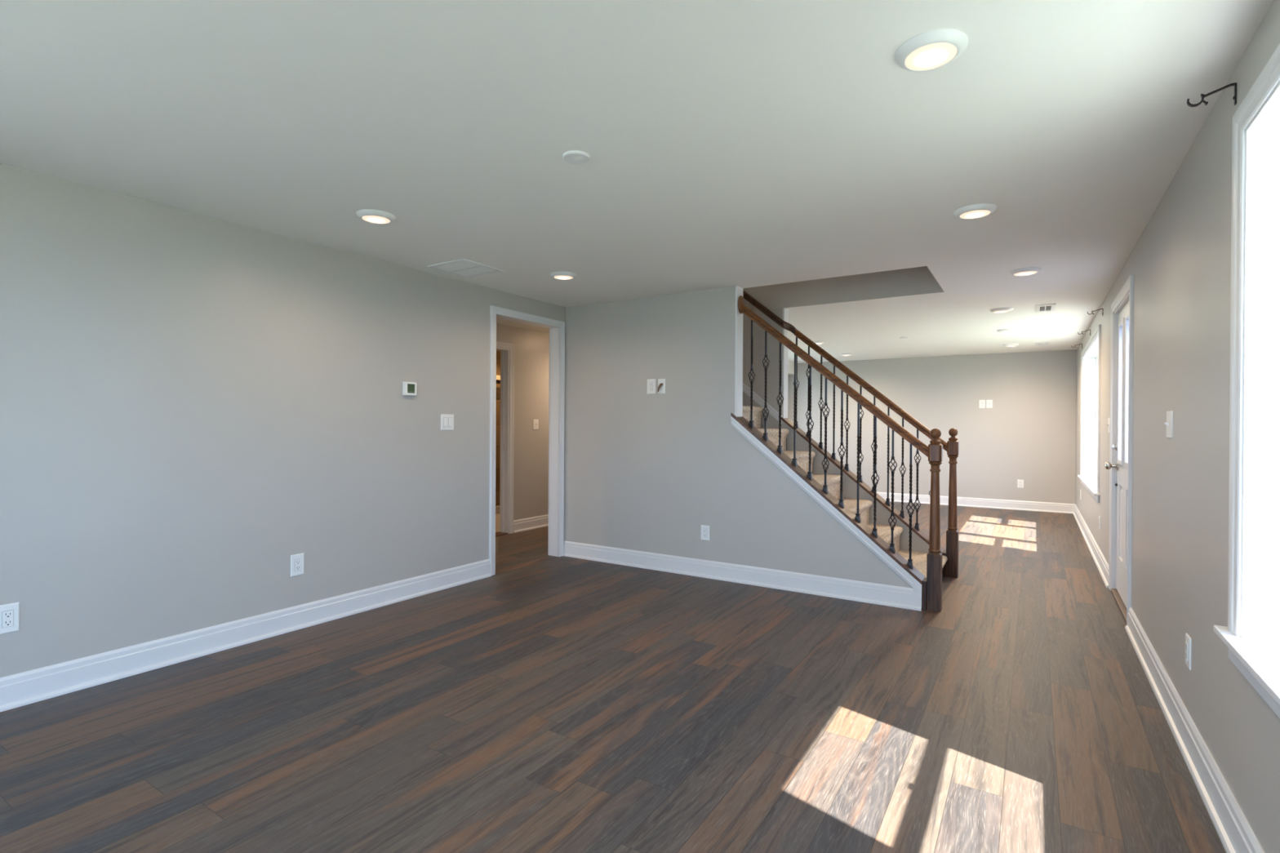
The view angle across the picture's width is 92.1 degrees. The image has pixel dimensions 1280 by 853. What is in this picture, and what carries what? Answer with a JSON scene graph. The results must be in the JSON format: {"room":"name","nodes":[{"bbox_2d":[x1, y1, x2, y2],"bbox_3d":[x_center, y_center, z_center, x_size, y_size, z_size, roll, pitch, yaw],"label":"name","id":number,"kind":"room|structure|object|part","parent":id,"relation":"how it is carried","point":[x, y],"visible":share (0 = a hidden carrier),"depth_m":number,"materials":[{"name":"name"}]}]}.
{"room":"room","nodes":[
{"label":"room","id":0,"kind":"room"},
{"bbox_2d":[0,163,564,677],"bbox_3d":[-1.212,0.044,4.995,0.115,2.290,7.120,0,0,33],"label":"wall","id":1,"kind":"structure","parent":0,"point":[193,405],"depth_m":3.23,"materials":[{"name":"grey paint"}]},
{"bbox_2d":[0,602,19,634],"bbox_3d":[-2.682,0.812,2.585,0.009,0.122,0.118,0,0,33],"label":"electrical outlet","id":2,"kind":"object","parent":1,"relation":"attached to","point":[9,613],"visible":1,"depth_m":2.61,"materials":[{"name":"white plastic"}]},
{"bbox_2d":[2,609,13,627],"bbox_3d":[-2.667,0.812,2.603,0.003,0.067,0.033,0,0,33],"label":"receptacle","id":3,"kind":"object","parent":2,"relation":"attached to","point":[7,615],"depth_m":2.60,"materials":[{"name":"grey plastic"}]},
{"bbox_2d":[290,552,304,577],"bbox_3d":[-2.015,0.815,3.631,0.009,0.126,0.078,0,0,33],"label":"electrical outlet","id":4,"kind":"object","parent":1,"relation":"attached to","point":[297,561],"visible":1,"depth_m":3.63,"materials":[{"name":"white plastic"}]},
{"bbox_2d":[294,559,300,571],"bbox_3d":[-2.013,0.815,3.630,0.003,0.067,0.033,0,0,33],"label":"receptacle","id":5,"kind":"object","parent":4,"relation":"attached to","point":[297,562],"depth_m":3.63,"materials":[{"name":"grey plastic"}]},
{"bbox_2d":[402,382,417,395],"bbox_3d":[-1.589,-0.260,4.266,0.029,0.094,0.104,0,0,33],"label":"thermostat","id":6,"kind":"object","parent":1,"relation":"attached to","point":[409,388],"visible":1,"depth_m":4.25,"materials":[{"name":"white plastic"}]},
{"bbox_3d":[-1.597,-0.260,4.270,0.012,0.094,0.104,0,0,33],"label":"plate","id":7,"kind":"part","parent":6,"relation":"part of","materials":[{"name":"white plastic"}]},
{"bbox_2d":[440,413,453,430],"bbox_3d":[-1.419,-0.031,4.553,0.010,0.118,0.118,0,0,33],"label":"light switch","id":8,"kind":"object","parent":1,"relation":"attached to","point":[446,420],"visible":1,"depth_m":4.55,"materials":[{"name":"white plastic"}]},
{"bbox_2d":[488,305,564,575],"bbox_3d":[-1.001,0.113,5.327,0.151,2.152,0.913,0,0,33],"label":"trim","id":9,"kind":"structure","parent":1,"relation":"attached to","point":[557,328],"depth_m":5.64,"materials":[{"name":"white paint"}]},
{"bbox_3d":[-1.057,0.113,5.363,0.018,2.152,0.913,0,0,33],"label":"casing","id":10,"kind":"part","parent":9,"relation":"part of","materials":[{"name":"white paint"}]},
{"bbox_2d":[495,350,500,514],"bbox_3d":[-1.601,0.029,7.906,1.200,2.282,4.790,0,0,33],"label":"wall","id":11,"kind":"structure","parent":0,"point":[498,353],"depth_m":8.36,"materials":[{"name":"grey paint"}]},
{"bbox_3d":[-1.609,-0.657,8.795,0.040,0.060,3.100,0,0,33],"label":"rail","id":12,"kind":"part","parent":11,"relation":"part of","materials":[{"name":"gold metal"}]},
{"bbox_2d":[496,323,549,520],"bbox_3d":[-1.413,0.036,6.950,0.115,2.290,6.400,0,0,33],"label":"wall","id":13,"kind":"structure","parent":0,"point":[531,348],"depth_m":7.08,"materials":[{"name":"grey paint"}]},
{"bbox_2d":[495,341,514,536],"bbox_3d":[-1.701,0.134,6.496,0.148,2.095,0.905,0,0,33],"label":"trim","id":14,"kind":"structure","parent":13,"relation":"attached to","point":[507,349],"depth_m":6.81,"materials":[{"name":"white paint"}]},
{"bbox_2d":[513,514,548,533],"bbox_3d":[-1.680,1.114,6.409,0.030,0.135,5.000,0,0,33],"label":"baseboard","id":15,"kind":"structure","parent":13,"relation":"attached to","point":[539,522],"depth_m":7.08,"materials":[{"name":"white paint"}]},
{"bbox_2d":[533,419,538,429],"bbox_3d":[-1.202,-0.022,7.154,0.020,0.118,0.090,0,0,33],"label":"light switch","id":16,"kind":"object","parent":13,"relation":"attached to","point":[535,422],"visible":1,"depth_m":7.15,"materials":[{"name":"white plastic"}]},
{"bbox_2d":[0,501,1226,852],"bbox_3d":[-0.365,1.222,4.576,6.880,0.066,13.925,0,0,33],"label":"floor","id":17,"kind":"structure","parent":0,"point":[544,703],"depth_m":2.46,"materials":[{"name":"wood"}]},
{"bbox_2d":[730,295,942,612],"bbox_3d":[1.365,0.094,4.448,1.474,2.222,0.151,0,0,33],"label":"stair railing","id":18,"kind":"object","parent":17,"relation":"on","point":[932,584],"visible":1,"depth_m":4.30,"materials":[{"name":"brown wood"}]},
{"bbox_2d":[748,368,755,383],"bbox_3d":[0.864,-0.389,4.768,0.048,0.120,0.049,0,0,-13],"label":"basket","id":19,"kind":"object","parent":18,"relation":"on","point":[751,369],"depth_m":4.76,"materials":[{"name":"black metal"}]},
{"bbox_2d":[762,404,768,421],"bbox_3d":[0.959,-0.103,4.707,0.048,0.120,0.049,0,0,-13],"label":"basket","id":20,"kind":"object","parent":18,"relation":"on","point":[765,406],"depth_m":4.70,"materials":[{"name":"black metal"}]},
{"bbox_2d":[762,354,769,370],"bbox_3d":[0.961,-0.487,4.706,0.048,0.120,0.049,0,0,-13],"label":"basket","id":21,"kind":"object","parent":18,"relation":"on","point":[766,355],"depth_m":4.70,"materials":[{"name":"black metal"}]},
{"bbox_2d":[776,391,783,408],"bbox_3d":[1.056,-0.201,4.646,0.048,0.120,0.049,0,0,-13],"label":"basket","id":22,"kind":"object","parent":18,"relation":"on","point":[780,393],"depth_m":4.64,"materials":[{"name":"black metal"}]},
{"bbox_2d":[806,416,813,432],"bbox_3d":[1.248,-0.013,4.523,0.048,0.120,0.049,0,0,-13],"label":"basket","id":23,"kind":"object","parent":18,"relation":"on","point":[810,417],"depth_m":4.51,"materials":[{"name":"black metal"}]},
{"bbox_2d":[822,402,829,419],"bbox_3d":[1.345,-0.112,4.461,0.048,0.120,0.049,0,0,-13],"label":"basket","id":24,"kind":"object","parent":18,"relation":"on","point":[825,403],"depth_m":4.45,"materials":[{"name":"black metal"}]},
{"bbox_2d":[822,455,829,472],"bbox_3d":[1.342,0.273,4.463,0.048,0.120,0.049,0,0,-13],"label":"basket","id":25,"kind":"object","parent":18,"relation":"on","point":[825,456],"depth_m":4.46,"materials":[{"name":"black metal"}]},
{"bbox_3d":[1.357,-0.377,4.453,1.339,1.161,0.060,0,0,33],"label":"handrail","id":26,"kind":"part","parent":18,"relation":"part of","materials":[{"name":"brown wood"}]},
{"bbox_2d":[837,442,845,459],"bbox_3d":[1.439,0.174,4.401,0.048,0.120,0.049,0,0,-13],"label":"basket","id":27,"kind":"object","parent":18,"relation":"on","point":[842,443],"depth_m":4.39,"materials":[{"name":"black metal"}]},
{"bbox_2d":[871,470,879,487],"bbox_3d":[1.631,0.362,4.279,0.048,0.120,0.049,0,0,-13],"label":"basket","id":28,"kind":"object","parent":18,"relation":"on","point":[874,471],"depth_m":4.27,"materials":[{"name":"black metal"}]},
{"bbox_2d":[888,512,896,530],"bbox_3d":[1.726,0.648,4.218,0.048,0.120,0.049,0,0,-13],"label":"basket","id":29,"kind":"object","parent":18,"relation":"on","point":[891,513],"depth_m":4.21,"materials":[{"name":"black metal"}]},
{"bbox_2d":[888,456,897,474],"bbox_3d":[1.728,0.265,4.217,0.048,0.120,0.049,0,0,-13],"label":"basket","id":30,"kind":"object","parent":18,"relation":"on","point":[892,457],"depth_m":4.21,"materials":[{"name":"black metal"}]},
{"bbox_2d":[906,499,915,517],"bbox_3d":[1.823,0.550,4.156,0.048,0.120,0.049,0,0,-13],"label":"basket","id":31,"kind":"object","parent":18,"relation":"on","point":[910,515],"depth_m":4.15,"materials":[{"name":"black metal"}]},
{"bbox_3d":[1.949,0.422,4.076,0.081,0.820,0.081,0,0,33],"label":"newel post","id":32,"kind":"part","parent":18,"relation":"part of","materials":[{"name":"brown wood"}]},
{"bbox_2d":[742,405,947,577],"bbox_3d":[0.939,0.009,5.352,3.036,2.382,0.944,0,0,33],"label":"staircase","id":33,"kind":"structure","parent":17,"relation":"on","point":[884,531],"depth_m":5.12,"materials":[{"name":"beige carpet"}]},
{"bbox_2d":[742,289,959,577],"bbox_3d":[1.343,-0.462,5.683,2.846,3.327,0.224,0,0,33],"label":"stair railing","id":34,"kind":"object","parent":17,"relation":"on","point":[950,569],"visible":0.76,"depth_m":5.23,"materials":[{"name":"brown wood"}]},
{"bbox_3d":[0.770,-1.482,6.021,1.505,1.297,0.178,0,0,33],"label":"wall handrail","id":35,"kind":"part","parent":34,"relation":"part of","materials":[{"name":"brown wood"}]},
{"bbox_2d":[793,377,799,391],"bbox_3d":[1.436,-0.390,5.666,0.048,0.120,0.049,0,0,-13],"label":"basket","id":36,"kind":"object","parent":34,"relation":"on","point":[796,377],"depth_m":5.66,"materials":[{"name":"black metal"}]},
{"bbox_2d":[805,366,809,379],"bbox_3d":[1.534,-0.487,5.604,0.048,0.120,0.049,0,0,-13],"label":"basket","id":37,"kind":"object","parent":34,"relation":"on","point":[808,367],"depth_m":5.60,"materials":[{"name":"black metal"}]},
{"bbox_2d":[817,397,824,410],"bbox_3d":[1.628,-0.202,5.543,0.048,0.120,0.049,0,0,-13],"label":"basket","id":38,"kind":"object","parent":34,"relation":"on","point":[822,406],"depth_m":5.54,"materials":[{"name":"black metal"}]},
{"bbox_2d":[844,417,850,431],"bbox_3d":[1.820,-0.013,5.421,0.048,0.120,0.049,0,0,-13],"label":"basket","id":39,"kind":"object","parent":34,"relation":"on","point":[846,419],"depth_m":5.41,"materials":[{"name":"black metal"}]},
{"bbox_2d":[859,406,863,420],"bbox_3d":[1.917,-0.112,5.359,0.048,0.120,0.049,0,0,-13],"label":"basket","id":40,"kind":"object","parent":34,"relation":"on","point":[860,407],"depth_m":5.35,"materials":[{"name":"black metal"}]},
{"bbox_2d":[859,450,863,464],"bbox_3d":[1.915,0.273,5.361,0.048,0.120,0.049,0,0,-13],"label":"basket","id":41,"kind":"object","parent":34,"relation":"on","point":[860,452],"depth_m":5.35,"materials":[{"name":"black metal"}]},
{"bbox_3d":[1.962,-0.345,5.330,1.262,1.098,0.060,0,0,33],"label":"handrail","id":42,"kind":"part","parent":34,"relation":"part of","materials":[{"name":"brown wood"}]},
{"bbox_2d":[871,440,877,453],"bbox_3d":[2.012,0.174,5.299,0.048,0.120,0.049,0,0,-13],"label":"basket","id":43,"kind":"object","parent":34,"relation":"on","point":[873,450],"depth_m":5.29,"materials":[{"name":"black metal"}]},
{"bbox_2d":[899,462,906,476],"bbox_3d":[2.204,0.362,5.176,0.048,0.120,0.049,0,0,-13],"label":"basket","id":44,"kind":"object","parent":34,"relation":"on","point":[902,464],"depth_m":5.17,"materials":[{"name":"black metal"}]},
{"bbox_2d":[913,497,920,511],"bbox_3d":[2.299,0.648,5.116,0.048,0.120,0.049,0,0,-13],"label":"basket","id":45,"kind":"object","parent":34,"relation":"on","point":[917,498],"depth_m":5.11,"materials":[{"name":"black metal"}]},
{"bbox_2d":[914,451,920,466],"bbox_3d":[2.301,0.265,5.115,0.048,0.120,0.049,0,0,-13],"label":"basket","id":46,"kind":"object","parent":34,"relation":"on","point":[917,452],"depth_m":5.11,"materials":[{"name":"black metal"}]},
{"bbox_3d":[2.522,0.422,4.973,0.081,0.820,0.081,0,0,33],"label":"newel post","id":47,"kind":"part","parent":34,"relation":"part of","materials":[{"name":"brown wood"}]},
{"bbox_2d":[0,0,1273,363],"bbox_3d":[0.155,-1.230,4.245,5.680,0.280,13.925,0,0,33],"label":"ceiling","id":48,"kind":"structure","parent":0,"point":[744,144],"depth_m":2.26,"materials":[{"name":"white paint"}]},
{"bbox_2d":[355,208,395,224],"bbox_3d":[-1.370,-1.082,3.204,0.190,0.027,0.190,0,0,33],"label":"recessed light","id":49,"kind":"object","parent":48,"relation":"in","point":[374,216],"visible":1,"depth_m":3.16,"materials":[{"name":"beige plastic"}]},
{"bbox_2d":[362,215,390,223],"bbox_3d":[-1.370,-1.074,3.204,0.134,0.011,0.134,0,0,33],"label":"diffuser","id":50,"kind":"object","parent":49,"relation":"attached to","point":[371,219],"depth_m":3.19,"materials":[{"name":"beige plastic"}]},
{"bbox_2d":[427,258,503,277],"bbox_3d":[-1.204,-1.094,4.273,0.360,0.009,0.360,0,0,33],"label":"ceiling vent","id":51,"kind":"object","parent":48,"relation":"in","point":[462,267],"visible":1,"depth_m":4.25,"materials":[{"name":"white plastic"}]},
{"bbox_2d":[550,271,576,279],"bbox_3d":[-0.552,-1.082,4.450,0.190,0.027,0.190,0,0,33],"label":"recessed light","id":52,"kind":"object","parent":48,"relation":"in","point":[561,275],"visible":1,"depth_m":4.40,"materials":[{"name":"beige plastic"}]},
{"bbox_2d":[554,275,573,279],"bbox_3d":[-0.552,-1.074,4.450,0.134,0.011,0.134,0,0,33],"label":"diffuser","id":53,"kind":"object","parent":52,"relation":"attached to","point":[557,277],"depth_m":4.43,"materials":[{"name":"beige plastic"}]},
{"bbox_2d":[562,150,590,164],"bbox_3d":[-0.256,-1.080,2.482,0.110,0.012,0.110,0,0,33],"label":"cover plate","id":54,"kind":"object","parent":48,"relation":"attached to","point":[573,157],"visible":1,"depth_m":2.46,"materials":[{"name":"white plastic"}]},
{"bbox_2d":[813,341,826,344],"bbox_3d":[2.297,-1.078,7.955,0.190,0.027,0.190,0,0,33],"label":"recessed light","id":55,"kind":"object","parent":48,"relation":"in","point":[815,342],"visible":0.68,"depth_m":7.89,"materials":[{"name":"beige plastic"}]},
{"bbox_2d":[840,352,853,355],"bbox_3d":[3.093,-1.079,9.254,0.190,0.027,0.190,0,0,33],"label":"recessed light","id":56,"kind":"object","parent":48,"relation":"in","point":[845,353],"visible":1,"depth_m":9.19,"materials":[{"name":"beige plastic"}]},
{"bbox_2d":[894,28,968,71],"bbox_3d":[0.831,-1.064,1.765,0.190,0.027,0.190,0,0,33],"label":"recessed light","id":57,"kind":"object","parent":48,"relation":"in","point":[931,50],"visible":1,"depth_m":1.73,"materials":[{"name":"white plastic"}]},
{"bbox_2d":[905,42,956,70],"bbox_3d":[0.831,-1.056,1.765,0.134,0.011,0.134,0,0,33],"label":"diffuser","id":58,"kind":"object","parent":57,"relation":"attached to","point":[918,55],"depth_m":1.75,"materials":[{"name":"beige plastic"}]},
{"bbox_2d":[953,203,996,219],"bbox_3d":[1.669,-1.064,3.075,0.190,0.027,0.190,0,0,33],"label":"recessed light","id":59,"kind":"object","parent":48,"relation":"in","point":[981,210],"visible":1,"depth_m":3.04,"materials":[{"name":"beige plastic"}]},
{"bbox_2d":[960,209,990,218],"bbox_3d":[1.669,-1.056,3.075,0.134,0.011,0.134,0,0,33],"label":"diffuser","id":60,"kind":"object","parent":59,"relation":"attached to","point":[964,214],"depth_m":3.06,"materials":[{"name":"beige plastic"}]},
{"bbox_2d":[990,307,1013,313],"bbox_3d":[3.328,-1.064,5.676,0.190,0.027,0.190,0,0,33],"label":"recessed light","id":61,"kind":"object","parent":48,"relation":"in","point":[997,310],"visible":1,"depth_m":5.63,"materials":[{"name":"beige plastic"}]},
{"bbox_2d":[993,310,1009,312],"bbox_3d":[3.328,-1.056,5.676,0.134,0.011,0.134,0,0,33],"label":"diffuser","id":62,"kind":"object","parent":61,"relation":"attached to","point":[994,311],"depth_m":5.65,"materials":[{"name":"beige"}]},
{"bbox_2d":[996,328,1016,333],"bbox_3d":[4.092,-1.065,6.886,0.190,0.027,0.190,0,0,33],"label":"recessed light","id":63,"kind":"object","parent":48,"relation":"in","point":[1002,331],"visible":1,"depth_m":6.83,"materials":[{"name":"beige plastic"}]},
{"bbox_2d":[1002,343,1019,346],"bbox_3d":[4.869,-1.065,8.092,0.190,0.027,0.190,0,0,33],"label":"recessed light","id":64,"kind":"object","parent":48,"relation":"in","point":[1005,344],"visible":1,"depth_m":8.04,"materials":[{"name":"beige plastic"}]},
{"bbox_2d":[1008,266,1041,275],"bbox_3d":[2.659,-1.063,4.258,0.190,0.027,0.190,0,0,33],"label":"recessed light","id":65,"kind":"object","parent":48,"relation":"in","point":[1027,271],"visible":1,"depth_m":4.21,"materials":[{"name":"beige plastic"}]},
{"bbox_2d":[1013,271,1036,275],"bbox_3d":[2.659,-1.055,4.258,0.134,0.011,0.134,0,0,33],"label":"diffuser","id":66,"kind":"object","parent":65,"relation":"attached to","point":[1015,273],"depth_m":4.24,"materials":[{"name":"beige plastic"}]},
{"bbox_2d":[1035,342,1048,346],"bbox_3d":[5.212,-1.072,8.003,0.143,0.008,0.300,0,0,33],"label":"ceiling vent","id":67,"kind":"object","parent":48,"relation":"in","point":[1039,343],"visible":1,"depth_m":7.99,"materials":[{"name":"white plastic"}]},
{"bbox_2d":[1035,303,1056,312],"bbox_3d":[3.671,-1.072,5.587,0.152,0.008,0.390,0,0,33],"label":"ceiling vent","id":68,"kind":"object","parent":48,"relation":"in","point":[1049,307],"visible":1,"depth_m":5.57,"materials":[{"name":"white plastic"}]},
{"bbox_2d":[563,541,921,611],"bbox_3d":[0.895,1.132,5.380,3.038,0.135,1.240,0,0,33],"label":"baseboard","id":69,"kind":"structure","parent":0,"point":[899,597],"depth_m":4.67,"materials":[{"name":"white paint"}]},
{"bbox_2d":[564,266,944,602],"bbox_3d":[0.902,-1.250,5.366,3.235,4.900,1.165,0,0,33],"label":"wall","id":70,"kind":"structure","parent":0,"point":[643,472],"depth_m":5.09,"materials":[{"name":"grey paint"}]},
{"bbox_2d":[647,378,655,394],"bbox_3d":[0.094,-0.336,5.185,0.084,0.126,0.009,0,0,33],"label":"electrical outlet","id":71,"kind":"object","parent":70,"relation":"attached to","point":[651,382],"visible":1,"depth_m":5.18,"materials":[{"name":"white plastic"}]},
{"bbox_2d":[648,382,653,390],"bbox_3d":[0.093,-0.336,5.183,0.033,0.067,0.003,0,0,33],"label":"receptacle","id":72,"kind":"object","parent":71,"relation":"attached to","point":[651,384],"depth_m":5.18,"materials":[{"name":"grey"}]},
{"bbox_2d":[657,378,665,393],"bbox_3d":[0.170,-0.336,5.119,0.068,0.122,0.039,0,0,33],"label":"cable plate","id":73,"kind":"object","parent":70,"relation":"attached to","point":[661,382],"visible":1,"depth_m":5.12,"materials":[{"name":"white plastic"}]},
{"bbox_2d":[701,524,709,540],"bbox_3d":[0.518,0.847,4.915,0.076,0.118,0.009,0,0,33],"label":"electrical outlet","id":74,"kind":"object","parent":70,"relation":"attached to","point":[704,529],"visible":1,"depth_m":4.91,"materials":[{"name":"white plastic"}]},
{"bbox_2d":[702,528,706,537],"bbox_3d":[0.517,0.847,4.913,0.033,0.067,0.003,0,0,33],"label":"receptacle","id":75,"kind":"object","parent":74,"relation":"attached to","point":[704,530],"depth_m":4.91,"materials":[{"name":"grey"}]},
{"bbox_2d":[730,285,922,595],"bbox_3d":[1.606,0.060,4.926,1.365,2.290,1.216,0,0,33],"label":"trim","id":76,"kind":"structure","parent":70,"relation":"attached to","point":[842,520],"depth_m":4.64,"materials":[{"name":"white paint"}]},
{"bbox_2d":[787,361,794,374],"bbox_3d":[2.394,-1.005,10.408,0.130,0.190,0.925,0,0,33],"label":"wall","id":77,"kind":"structure","parent":0,"point":[790,366],"depth_m":10.62,"materials":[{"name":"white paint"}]},
{"bbox_2d":[742,308,928,552],"bbox_3d":[1.187,0.055,5.825,3.038,2.290,0.115,0,0,33],"label":"wall","id":78,"kind":"structure","parent":0,"point":[849,486],"depth_m":5.71,"materials":[{"name":"grey paint"}]},
{"bbox_2d":[742,382,782,423],"bbox_3d":[0.611,-0.739,6.112,1.648,1.418,0.020,0,0,33],"label":"trim","id":79,"kind":"structure","parent":78,"relation":"attached to","point":[746,389],"depth_m":5.77,"materials":[{"name":"white paint"}]},
{"bbox_2d":[787,349,1076,503],"bbox_3d":[4.363,0.058,9.772,4.150,2.290,0.120,0,0,33],"label":"wall","id":80,"kind":"structure","parent":0,"point":[1028,434],"depth_m":9.30,"materials":[{"name":"grey paint"}]},
{"bbox_2d":[876,492,1075,513],"bbox_3d":[4.318,1.136,9.712,4.152,0.135,0.030,0,0,33],"label":"baseboard","id":81,"kind":"structure","parent":80,"relation":"attached to","point":[1061,508],"depth_m":9.12,"materials":[{"name":"white paint"}]},
{"bbox_2d":[978,400,985,408],"bbox_3d":[5.112,-0.337,9.217,0.080,0.122,0.009,0,0,33],"label":"electrical outlet","id":82,"kind":"object","parent":80,"relation":"attached to","point":[981,402],"visible":1,"depth_m":9.22,"materials":[{"name":"white plastic"}]},
{"bbox_2d":[986,400,992,408],"bbox_3d":[5.191,-0.336,9.163,0.080,0.122,0.016,0,0,33],"label":"cable plate","id":83,"kind":"object","parent":80,"relation":"attached to","point":[988,402],"visible":1,"depth_m":9.17,"materials":[{"name":"white plastic"}]},
{"bbox_2d":[1017,480,1023,488],"bbox_3d":[5.524,0.833,8.955,0.078,0.120,0.009,0,0,33],"label":"electrical outlet","id":84,"kind":"object","parent":80,"relation":"attached to","point":[1020,482],"visible":1,"depth_m":8.95,"materials":[{"name":"white plastic"}]},
{"bbox_2d":[1075,0,1279,852],"bbox_3d":[2.467,0.073,2.771,0.178,2.290,13.925,0,0,33],"label":"wall","id":85,"kind":"structure","parent":0,"point":[1180,264],"depth_m":2.29,"materials":[{"name":"grey paint"}]},
{"bbox_2d":[1077,324,1101,502],"bbox_3d":[4.810,-0.113,6.463,0.241,1.588,2.470,0,0,33],"label":"window","id":86,"kind":"structure","parent":85,"relation":"in","point":[1091,355],"depth_m":7.40,"materials":[{"name":"white glass"}]},
{"bbox_3d":[5.320,-0.117,7.129,0.053,1.425,0.572,0,0,33],"label":"frame","id":87,"kind":"part","parent":86,"relation":"part of","materials":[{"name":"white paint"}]},
{"bbox_3d":[5.310,0.192,7.135,0.024,0.764,0.548,0,0,33],"label":"sash","id":88,"kind":"part","parent":86,"relation":"part of","materials":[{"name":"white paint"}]},
{"bbox_2d":[1098,515,1100,529],"bbox_3d":[4.060,0.851,5.452,0.009,0.118,0.074,0,0,33],"label":"electrical outlet","id":89,"kind":"object","parent":85,"relation":"attached to","point":[1099,516],"visible":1,"depth_m":5.44,"materials":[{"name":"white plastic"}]},
{"bbox_2d":[1106,417,1110,433],"bbox_3d":[3.657,-0.008,4.819,0.020,0.120,0.120,0,0,33],"label":"light switch","id":90,"kind":"object","parent":85,"relation":"attached to","point":[1108,424],"visible":0.94,"depth_m":4.81,"materials":[{"name":"white plastic"}]},
{"bbox_2d":[1104,274,1133,625],"bbox_3d":[3.300,0.152,4.131,0.236,2.131,1.087,0,0,33],"label":"door","id":91,"kind":"structure","parent":85,"relation":"in","point":[1119,465],"depth_m":4.27,"materials":[{"name":"white paint"}]},
{"bbox_3d":[3.442,0.287,4.505,0.076,0.066,0.066,0,0,33],"label":"knob","id":92,"kind":"part","parent":91,"relation":"part of","materials":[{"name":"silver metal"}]},
{"bbox_3d":[3.392,-0.238,4.313,0.058,1.010,0.282,0,0,33],"label":"lite frame","id":93,"kind":"part","parent":91,"relation":"part of","materials":[{"name":"white paint"}]},
{"bbox_3d":[3.376,0.675,4.323,0.008,0.463,0.178,0,0,33],"label":"raised panel","id":94,"kind":"part","parent":91,"relation":"part of","materials":[{"name":"white paint"}]},
{"bbox_3d":[3.177,-0.238,3.976,0.058,1.010,0.282,0,0,33],"label":"lite frame","id":95,"kind":"part","parent":91,"relation":"part of","materials":[{"name":"white paint"}]},
{"bbox_2d":[1072,504,1264,852],"bbox_3d":[2.373,1.149,2.830,0.030,0.135,13.725,0,0,33],"label":"baseboard","id":96,"kind":"structure","parent":85,"relation":"attached to","point":[1236,835],"depth_m":2.22,"materials":[{"name":"white paint"}]},
{"bbox_2d":[1164,410,1173,438],"bbox_3d":[2.300,-0.008,2.691,0.020,0.118,0.120,0,0,33],"label":"light switch","id":97,"kind":"object","parent":85,"relation":"attached to","point":[1169,423],"visible":1,"depth_m":2.67,"materials":[{"name":"white plastic"}]},
{"bbox_2d":[1185,633,1191,670],"bbox_3d":[2.074,0.851,2.337,0.009,0.118,0.074,0,0,33],"label":"electrical outlet","id":98,"kind":"object","parent":85,"relation":"attached to","point":[1188,639],"visible":1,"depth_m":2.32,"materials":[{"name":"white plastic"}]},
{"bbox_2d":[1185,640,1187,661],"bbox_3d":[2.071,0.851,2.338,0.003,0.067,0.033,0,0,33],"label":"receptacle","id":99,"kind":"object","parent":98,"relation":"attached to","point":[1186,642],"depth_m":2.33,"materials":[{"name":"grey plastic"}]},
{"bbox_2d":[1186,82,1236,106],"bbox_3d":[1.726,-0.990,1.864,0.111,0.064,0.012,0,0,33],"label":"curtain rod bracket","id":100,"kind":"object","parent":85,"relation":"attached to","point":[1202,95],"visible":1,"depth_m":1.86,"materials":[{"name":"black metal"}]},
{"bbox_3d":[1.770,-0.989,1.836,0.007,0.063,0.012,0,0,33],"label":"mounting plate","id":101,"kind":"part","parent":100,"relation":"part of","materials":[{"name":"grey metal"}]},
{"bbox_2d":[1213,44,1279,718],"bbox_3d":[1.548,-0.113,1.349,0.241,1.588,1.040,0,0,33],"label":"window","id":102,"kind":"structure","parent":85,"relation":"in","point":[1254,490],"depth_m":1.72,"materials":[{"name":"white glass"}]},
{"bbox_3d":[1.476,-0.156,1.395,0.018,1.503,0.970,0,0,33],"label":"casing","id":103,"kind":"part","parent":102,"relation":"part of","materials":[{"name":"white paint"}]},
{"bbox_3d":[-1.183,0.044,5.099,0.178,2.290,13.925,0,0,33],"label":"wall","id":104,"kind":"structure","parent":0,"visible":0},
{"bbox_2d":[0,559,491,711],"bbox_3d":[-1.102,1.122,5.047,0.030,0.135,13.725,0,0,33],"label":"baseboard","id":105,"kind":"structure","parent":104,"relation":"attached to","point":[24,688],"depth_m":3.22,"materials":[{"name":"white paint"}]}
]}

